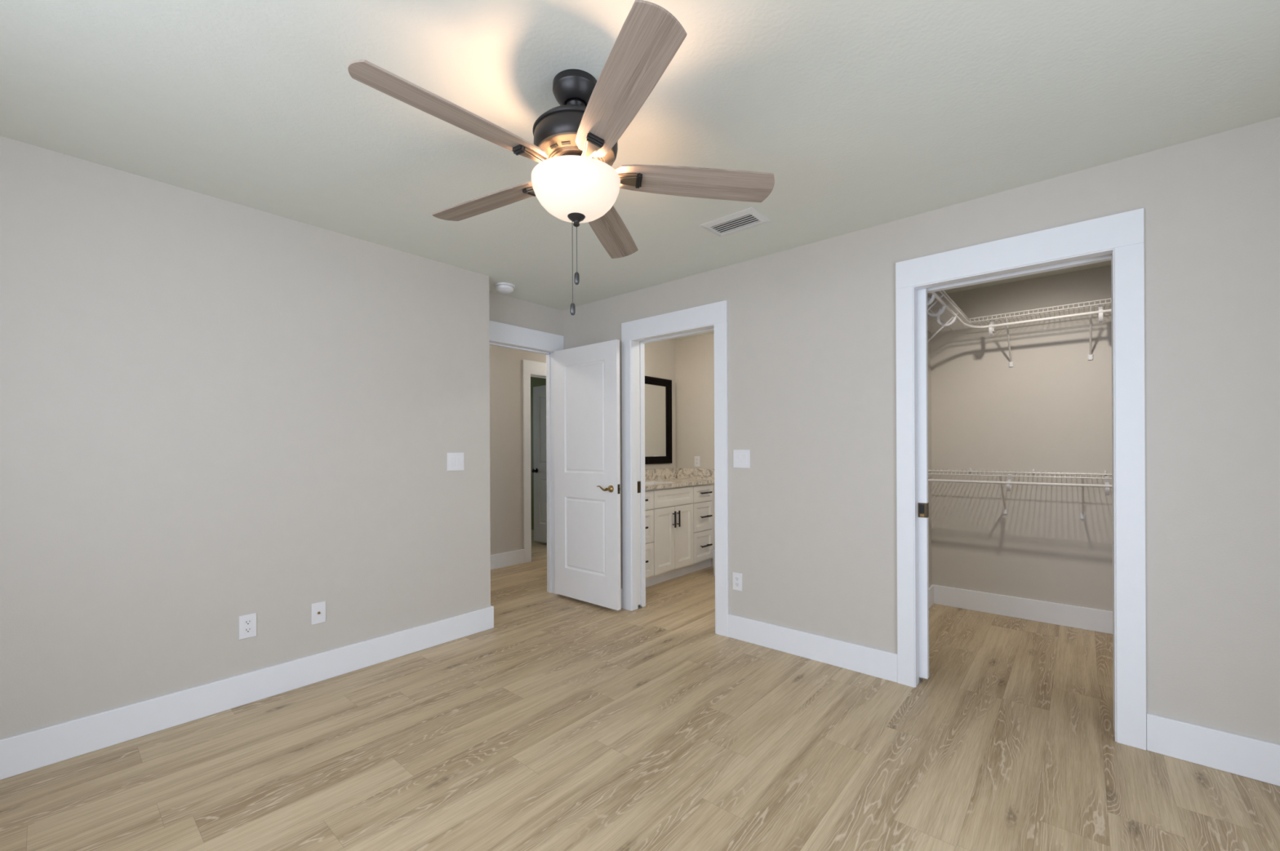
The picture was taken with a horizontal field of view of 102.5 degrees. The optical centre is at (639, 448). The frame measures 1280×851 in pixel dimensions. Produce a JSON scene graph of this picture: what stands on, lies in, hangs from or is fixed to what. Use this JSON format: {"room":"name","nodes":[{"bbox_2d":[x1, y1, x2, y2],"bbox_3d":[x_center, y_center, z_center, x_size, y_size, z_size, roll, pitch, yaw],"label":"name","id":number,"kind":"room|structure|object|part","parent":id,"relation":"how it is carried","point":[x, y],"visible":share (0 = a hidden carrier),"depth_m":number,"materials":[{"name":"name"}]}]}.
{"room":"empty bedroom","nodes":[
{"label":"empty bedroom","id":0,"kind":"room"},
{"bbox_2d":[0,136,490,739],"bbox_3d":[-2.118,0.030,2.627,0.413,2.440,2.824,0,0,41],"label":"wall","id":1,"kind":"structure","parent":0,"point":[215,412],"depth_m":2.40,"materials":[{"name":"beige paint"}]},
{"bbox_2d":[0,606,493,780],"bbox_3d":[-1.945,1.175,2.493,0.016,0.149,2.840,0,0,41],"label":"baseboard","id":2,"kind":"structure","parent":1,"relation":"attached to","point":[33,750],"depth_m":2.41,"materials":[{"name":"white paint"}]},
{"bbox_2d":[239,613,256,639],"bbox_3d":[-1.926,0.873,2.523,0.008,0.114,0.070,0,0,41],"label":"wall outlet","id":3,"kind":"object","parent":1,"relation":"attached to","point":[247,624],"visible":1,"depth_m":2.52,"materials":[{"name":"white plastic"}]},
{"bbox_2d":[244,618,252,634],"bbox_3d":[-1.924,0.873,2.522,0.002,0.067,0.034,0,0,41],"label":"receptacle","id":4,"kind":"object","parent":3,"relation":"attached to","point":[247,622],"depth_m":2.52,"materials":[{"name":"white plastic"}]},
{"bbox_2d":[311,601,325,625],"bbox_3d":[-1.721,0.882,2.755,0.016,0.112,0.068,0,0,41],"label":"plate","id":5,"kind":"object","parent":1,"relation":"attached to","point":[317,610],"visible":1,"depth_m":2.75,"materials":[{"name":"white plastic"}]},
{"bbox_2d":[447,453,464,471],"bbox_3d":[-1.206,0.086,3.364,0.010,0.118,0.120,0,0,41],"label":"light switch","id":6,"kind":"object","parent":1,"relation":"attached to","point":[455,462],"visible":1,"depth_m":3.36,"materials":[{"name":"white plastic"}]},
{"bbox_2d":[489,345,546,555],"bbox_3d":[-1.853,0.029,5.020,0.115,2.440,6.800,0,0,41],"label":"wall","id":7,"kind":"structure","parent":0,"point":[506,378],"depth_m":5.44,"materials":[{"name":"beige paint"}]},
{"bbox_2d":[490,549,524,569],"bbox_3d":[-2.639,1.178,3.999,0.016,0.149,4.220,0,0,41],"label":"baseboard","id":8,"kind":"structure","parent":7,"relation":"attached to","point":[514,557],"depth_m":5.43,"materials":[{"name":"white paint"}]},
{"bbox_2d":[522,360,546,563],"bbox_3d":[-1.004,0.137,5.998,0.137,2.216,0.950,0,0,41],"label":"door frame","id":9,"kind":"structure","parent":7,"relation":"attached to","point":[530,368],"depth_m":5.63,"materials":[{"name":"white paint"}]},
{"bbox_3d":[-1.238,0.211,5.633,0.018,2.071,0.090,0,0,41],"label":"casing leg","id":10,"kind":"part","parent":9,"relation":"part of","materials":[{"name":"white paint"}]},
{"bbox_2d":[531,385,546,542],"bbox_3d":[-1.134,0.201,6.532,0.745,2.030,0.101,0,0,41],"label":"door","id":11,"kind":"structure","parent":7,"relation":"in","point":[540,470],"depth_m":6.71,"materials":[{"name":"white paint"}]},
{"bbox_3d":[-1.382,0.290,6.722,0.064,0.064,0.066,0,0,41],"label":"knob","id":12,"kind":"part","parent":11,"relation":"part of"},
{"bbox_2d":[530,377,546,529],"bbox_3d":[-2.554,0.032,6.875,3.365,2.440,2.900,0,0,41],"label":"wall","id":13,"kind":"structure","parent":0,"point":[535,382],"depth_m":7.88,"materials":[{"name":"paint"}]},
{"bbox_2d":[488,291,675,470],"bbox_3d":[-0.439,0.022,4.810,0.115,2.440,2.676,0,0,41],"label":"wall","id":14,"kind":"structure","parent":0,"point":[660,356],"depth_m":4.39,"materials":[{"name":"beige paint"}]},
{"bbox_2d":[488,320,564,594],"bbox_3d":[-1.000,0.137,4.145,0.137,2.216,0.902,0,0,41],"label":"door frame","id":15,"kind":"structure","parent":14,"relation":"attached to","point":[500,335],"depth_m":4.41,"materials":[{"name":"white paint"}]},
{"bbox_2d":[554,339,621,610],"bbox_3d":[-0.449,0.200,4.077,0.741,2.030,0.092,0,0,42],"label":"door","id":16,"kind":"structure","parent":14,"relation":"in","point":[587,427],"depth_m":4.05,"materials":[{"name":"white paint"}]},
{"bbox_3d":[-0.267,0.306,3.890,0.133,0.054,0.056,0,0,41],"label":"handle","id":17,"kind":"part","parent":16,"relation":"part of","materials":[{"name":"gold metal"}]},
{"bbox_2d":[644,376,672,464],"bbox_3d":[-0.080,-0.291,5.117,0.029,0.907,1.300,0,0,41],"label":"framed mirror","id":18,"kind":"object","parent":14,"relation":"attached to","point":[658,392],"visible":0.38,"depth_m":5.44,"materials":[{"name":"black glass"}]},
{"bbox_3d":[-0.089,-0.291,5.125,0.004,0.759,1.152,0,0,41],"label":"mirror pane","id":19,"kind":"part","parent":18,"relation":"part of","materials":[{"name":"clear glass"}]},
{"bbox_2d":[644,468,675,480],"bbox_3d":[-0.078,0.274,5.123,0.020,0.110,1.480,0,0,41],"label":"backsplash","id":20,"kind":"structure","parent":14,"relation":"attached to","point":[664,473],"depth_m":5.45,"materials":[{"name":"stone"}]},
{"bbox_2d":[0,0,1279,340],"bbox_3d":[-0.927,-1.245,4.206,9.320,0.100,7.020,0,0,41],"label":"ceiling","id":21,"kind":"structure","parent":0,"point":[863,114],"depth_m":1.77,"materials":[{"name":"paint"}]},
{"bbox_2d":[494,282,515,293],"bbox_3d":[-0.993,-1.171,3.769,0.146,0.048,0.146,0,0,41],"label":"smoke detector","id":22,"kind":"object","parent":21,"relation":"attached to","point":[502,287],"visible":1,"depth_m":3.72,"materials":[{"name":"white plastic"}]},
{"bbox_2d":[347,0,774,315],"bbox_3d":[-0.248,-0.819,1.689,1.270,0.758,1.264,0,0,41],"label":"ceiling fan","id":23,"kind":"object","parent":21,"relation":"hanging from","point":[575,146],"visible":1,"depth_m":1.57,"materials":[{"name":"brown wood"}]},
{"bbox_3d":[-0.508,-0.926,1.435,0.544,0.006,0.129,3,11,-41],"label":"blade","id":24,"kind":"part","parent":23,"relation":"part of","materials":[{"name":"brown wood"}]},
{"bbox_3d":[-0.551,-0.910,1.898,0.544,0.006,0.129,0,11,31],"label":"blade","id":25,"kind":"part","parent":23,"relation":"part of","materials":[{"name":"brown wood"}]},
{"bbox_3d":[-0.223,-0.623,1.696,0.003,0.284,0.003,0,0,41],"label":"pull chain","id":26,"kind":"part","parent":23,"relation":"part of","materials":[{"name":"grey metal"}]},
{"bbox_3d":[-0.210,-0.825,1.696,0.291,0.121,0.291,0,0,41],"label":"lamp shade","id":27,"kind":"part","parent":23,"relation":"part of","materials":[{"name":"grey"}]},
{"bbox_3d":[-0.209,-0.660,1.696,0.003,0.154,0.003,0,0,41],"label":"pull chain","id":28,"kind":"part","parent":23,"relation":"part of","materials":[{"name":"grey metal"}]},
{"bbox_3d":[-0.124,-0.892,2.082,0.129,0.006,0.544,-13,-5,12],"label":"blade","id":29,"kind":"part","parent":23,"relation":"part of","materials":[{"name":"brown wood"}]},
{"bbox_3d":[-0.053,-0.918,1.333,0.129,0.006,0.544,17,-8,-22],"label":"blade","id":30,"kind":"part","parent":23,"relation":"part of","materials":[{"name":"brown wood"}]},
{"bbox_3d":[0.183,-0.897,1.733,0.544,0.006,0.129,2,-16,-5],"label":"blade","id":31,"kind":"part","parent":23,"relation":"part of","materials":[{"name":"brown wood"}]},
{"bbox_2d":[699,207,770,237],"bbox_3d":[0.507,-1.197,2.737,0.310,0.010,0.206,0,0,41],"label":"ceiling vent","id":32,"kind":"object","parent":21,"relation":"in","point":[748,218],"visible":1,"depth_m":2.72,"materials":[{"name":"white metal"}]},
{"bbox_2d":[0,529,1279,850],"bbox_3d":[-0.914,1.245,4.192,9.140,0.001,6.840,0,0,41],"label":"floor","id":33,"kind":"structure","parent":0,"point":[566,723],"depth_m":2.05,"materials":[{"name":"brown wood"}]},
{"bbox_2d":[644,483,715,587],"bbox_3d":[0.137,0.801,4.942,0.576,0.878,1.471,0,0,41],"label":"vanity cabinet","id":34,"kind":"object","parent":33,"relation":"on","point":[680,522],"visible":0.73,"depth_m":4.83,"materials":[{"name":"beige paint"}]},
{"bbox_3d":[-0.014,0.682,4.399,0.020,0.282,0.395,0,0,41],"label":"drawer","id":35,"kind":"part","parent":34,"relation":"part of","materials":[{"name":"beige paint"}]},
{"bbox_3d":[-0.015,0.454,4.399,0.020,0.158,0.395,0,0,41],"label":"drawer","id":36,"kind":"part","parent":34,"relation":"part of","materials":[{"name":"beige paint"}]},
{"bbox_3d":[-0.013,0.976,4.399,0.020,0.289,0.395,0,0,41],"label":"drawer","id":37,"kind":"part","parent":34,"relation":"part of","materials":[{"name":"beige paint"}]},
{"bbox_3d":[0.218,0.829,4.668,0.020,0.579,0.300,0,0,41],"label":"cabinet door","id":38,"kind":"part","parent":34,"relation":"part of","materials":[{"name":"beige paint"}]},
{"bbox_3d":[0.315,0.453,4.783,0.020,0.158,0.605,0,0,41],"label":"false drawer","id":39,"kind":"part","parent":34,"relation":"part of","materials":[{"name":"beige paint"}]},
{"bbox_3d":[0.315,0.654,4.742,0.044,0.150,0.017,0,0,41],"label":"bar pull","id":40,"kind":"part","parent":34,"relation":"part of","materials":[{"name":"black metal"}]},
{"bbox_3d":[0.358,0.654,4.792,0.044,0.150,0.017,0,0,41],"label":"bar pull","id":41,"kind":"part","parent":34,"relation":"part of","materials":[{"name":"black metal"}]},
{"bbox_2d":[644,468,714,490],"bbox_3d":[0.128,0.334,4.946,0.564,0.232,1.480,0,0,41],"label":"countertop","id":42,"kind":"structure","parent":34,"relation":"on","point":[662,478],"depth_m":5.37,"materials":[{"name":"stone"}]},
{"bbox_2d":[644,481,674,485],"bbox_3d":[0.083,0.390,4.874,0.306,0.120,0.536,0,0,41],"label":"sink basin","id":43,"kind":"object","parent":42,"relation":"in","point":[646,483],"depth_m":5.10,"materials":[{"name":"white ceramic"}]},
{"bbox_3d":[0.416,0.829,4.899,0.020,0.579,0.300,0,0,41],"label":"cabinet door","id":44,"kind":"part","parent":34,"relation":"part of","materials":[{"name":"beige paint"}]},
{"bbox_3d":[0.629,0.451,5.148,0.020,0.158,0.344,0,0,41],"label":"drawer","id":45,"kind":"part","parent":34,"relation":"part of","materials":[{"name":"beige paint"}]},
{"bbox_3d":[0.630,0.679,5.148,0.020,0.282,0.344,0,0,41],"label":"drawer","id":46,"kind":"part","parent":34,"relation":"part of","materials":[{"name":"beige paint"}]},
{"bbox_3d":[0.631,0.973,5.148,0.020,0.289,0.344,0,0,41],"label":"drawer","id":47,"kind":"part","parent":34,"relation":"part of","materials":[{"name":"beige paint"}]},
{"bbox_3d":[0.660,0.971,5.142,0.044,0.017,0.176,0,0,41],"label":"bar pull","id":48,"kind":"part","parent":34,"relation":"part of","materials":[{"name":"black metal"}]},
{"bbox_3d":[0.658,0.679,5.142,0.044,0.017,0.176,0,0,41],"label":"bar pull","id":49,"kind":"part","parent":34,"relation":"part of","materials":[{"name":"black metal"}]},
{"bbox_2d":[711,546,715,576],"bbox_3d":[0.807,1.106,5.007,0.206,0.262,0.206,0,0,41],"label":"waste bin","id":50,"kind":"object","parent":33,"relation":"on","point":[713,548],"visible":0.11,"depth_m":4.98,"materials":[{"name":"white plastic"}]},
{"bbox_2d":[675,265,1112,611],"bbox_3d":[2.156,0.011,4.282,4.510,2.440,0.156,0,0,41],"label":"wall","id":51,"kind":"structure","parent":0,"point":[1051,411],"depth_m":3.72,"materials":[{"name":"beige paint"}]},
{"bbox_2d":[694,456,699,466],"bbox_3d":[0.612,0.139,5.502,0.070,0.114,0.008,0,0,41],"label":"wall outlet","id":52,"kind":"object","parent":51,"relation":"attached to","point":[696,458],"visible":1,"depth_m":5.50,"materials":[{"name":"white plastic"}]},
{"bbox_2d":[927,290,1111,367],"bbox_3d":[2.469,-0.759,2.961,1.708,0.329,1.514,0,0,41],"label":"wire shelf","id":53,"kind":"object","parent":51,"relation":"attached to","point":[948,308],"visible":0.58,"depth_m":3.40,"materials":[{"name":"white metal"}]},
{"bbox_3d":[2.477,-0.849,2.763,1.397,0.019,1.184,0,0,41],"label":"hanging rod","id":54,"kind":"part","parent":53,"relation":"part of","materials":[{"name":"white plastic"}]},
{"bbox_2d":[928,468,1111,519],"bbox_3d":[2.863,0.313,3.408,1.700,0.332,0.328,0,0,41],"label":"wire shelf","id":55,"kind":"object","parent":51,"relation":"attached to","point":[1009,483],"visible":0.62,"depth_m":3.48,"materials":[{"name":"white metal"}]},
{"bbox_3d":[2.760,0.234,3.292,1.685,0.019,0.019,0,0,41],"label":"hanging rod","id":56,"kind":"part","parent":55,"relation":"part of","materials":[{"name":"white plastic"}]},
{"bbox_2d":[932,584,1112,634],"bbox_3d":[2.965,1.152,3.526,1.705,0.149,0.016,0,0,41],"label":"baseboard","id":57,"kind":"structure","parent":51,"relation":"attached to","point":[1062,615],"depth_m":3.68,"materials":[{"name":"white paint"}]},
{"bbox_2d":[562,116,1279,749],"bbox_3d":[1.091,0.015,3.041,4.510,2.440,0.145,0,0,41],"label":"wall","id":58,"kind":"structure","parent":0,"point":[811,339],"depth_m":2.24,"materials":[{"name":"beige paint"}]},
{"bbox_2d":[620,588,622,608],"bbox_3d":[-0.400,1.168,4.221,0.704,0.149,0.016,0,0,41],"label":"baseboard","id":59,"kind":"structure","parent":58,"relation":"attached to","point":[621,589],"depth_m":3.99,"materials":[{"name":"white paint"}]},
{"bbox_2d":[636,341,640,605],"bbox_3d":[-0.289,0.191,4.235,0.742,2.051,0.042,0,0,41],"label":"door","id":60,"kind":"structure","parent":58,"relation":"in","point":[637,342],"depth_m":4.00,"materials":[{"name":"white paint"}]},
{"bbox_3d":[-0.009,0.300,3.994,0.004,0.090,0.042,0,0,41],"label":"edge pull","id":61,"kind":"part","parent":60,"relation":"part of","materials":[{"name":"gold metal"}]},
{"bbox_2d":[621,300,728,636],"bbox_3d":[0.269,0.133,3.738,0.935,2.212,0.167,0,0,41],"label":"door frame","id":62,"kind":"structure","parent":58,"relation":"attached to","point":[710,317],"depth_m":3.77,"materials":[{"name":"white paint"}]},
{"bbox_3d":[-0.100,0.205,3.958,0.089,2.071,0.018,0,0,41],"label":"casing leg","id":63,"kind":"part","parent":62,"relation":"part of","materials":[{"name":"white paint"}]},
{"bbox_3d":[0.540,0.202,3.408,0.094,2.071,0.018,0,0,41],"label":"casing leg","id":64,"kind":"part","parent":62,"relation":"part of","materials":[{"name":"white paint"}]},
{"bbox_2d":[732,572,742,591],"bbox_3d":[0.633,0.866,3.337,0.070,0.114,0.008,0,0,41],"label":"wall outlet","id":65,"kind":"object","parent":58,"relation":"attached to","point":[737,577],"visible":1,"depth_m":3.33,"materials":[{"name":"white plastic"}]},
{"bbox_2d":[734,576,739,587],"bbox_3d":[0.631,0.866,3.336,0.034,0.067,0.002,0,0,41],"label":"receptacle","id":66,"kind":"object","parent":65,"relation":"attached to","point":[736,578],"depth_m":3.34,"materials":[{"name":"white plastic"}]},
{"bbox_2d":[733,449,750,468],"bbox_3d":[0.654,0.066,3.314,0.120,0.118,0.010,0,0,41],"label":"light switch","id":67,"kind":"object","parent":58,"relation":"attached to","point":[741,458],"visible":1,"depth_m":3.31,"materials":[{"name":"white plastic"}]},
{"bbox_2d":[727,613,897,682],"bbox_3d":[0.969,1.161,3.044,1.029,0.149,0.016,0,0,41],"label":"baseboard","id":68,"kind":"structure","parent":58,"relation":"attached to","point":[879,664],"depth_m":2.99,"materials":[{"name":"white paint"}]},
{"bbox_2d":[916,288,928,679],"bbox_3d":[1.225,0.182,2.931,0.742,2.046,0.041,0,0,41],"label":"door","id":69,"kind":"structure","parent":58,"relation":"in","point":[922,295],"depth_m":2.69,"materials":[{"name":"white paint"}]},
{"bbox_3d":[1.492,0.324,2.704,0.044,0.076,0.038,0,0,41],"label":"privacy pull","id":70,"kind":"part","parent":69,"relation":"part of","materials":[{"name":"black metal"}]},
{"bbox_2d":[895,208,1146,750],"bbox_3d":[1.757,0.126,2.460,0.935,2.212,0.167,0,0,41],"label":"door frame","id":71,"kind":"structure","parent":58,"relation":"attached to","point":[1118,238],"depth_m":2.16,"materials":[{"name":"white paint"}]},
{"bbox_3d":[1.385,0.199,2.681,0.081,2.071,0.018,0,0,41],"label":"casing leg","id":72,"kind":"part","parent":71,"relation":"part of","materials":[{"name":"white paint"}]},
{"bbox_3d":[2.030,0.196,2.127,0.089,2.071,0.018,0,0,41],"label":"casing leg","id":73,"kind":"part","parent":71,"relation":"part of","materials":[{"name":"white paint"}]},
{"bbox_2d":[1146,713,1279,786],"bbox_3d":[2.412,1.155,1.805,0.902,0.149,0.016,0,0,41],"label":"baseboard","id":74,"kind":"structure","parent":58,"relation":"attached to","point":[1252,758],"depth_m":1.97,"materials":[{"name":"white paint"}]},
{"bbox_2d":[927,293,931,586],"bbox_3d":[1.768,0.012,3.534,0.115,2.440,1.485,0,0,41],"label":"wall","id":75,"kind":"structure","parent":0,"point":[928,332],"depth_m":4.03,"materials":[{"name":"beige paint"}]},
{"bbox_2d":[928,585,933,608],"bbox_3d":[1.829,1.157,3.499,0.016,0.149,1.505,0,0,41],"label":"baseboard","id":76,"kind":"structure","parent":75,"relation":"attached to","point":[931,588],"depth_m":4.00,"materials":[{"name":"white paint"}]}
]}

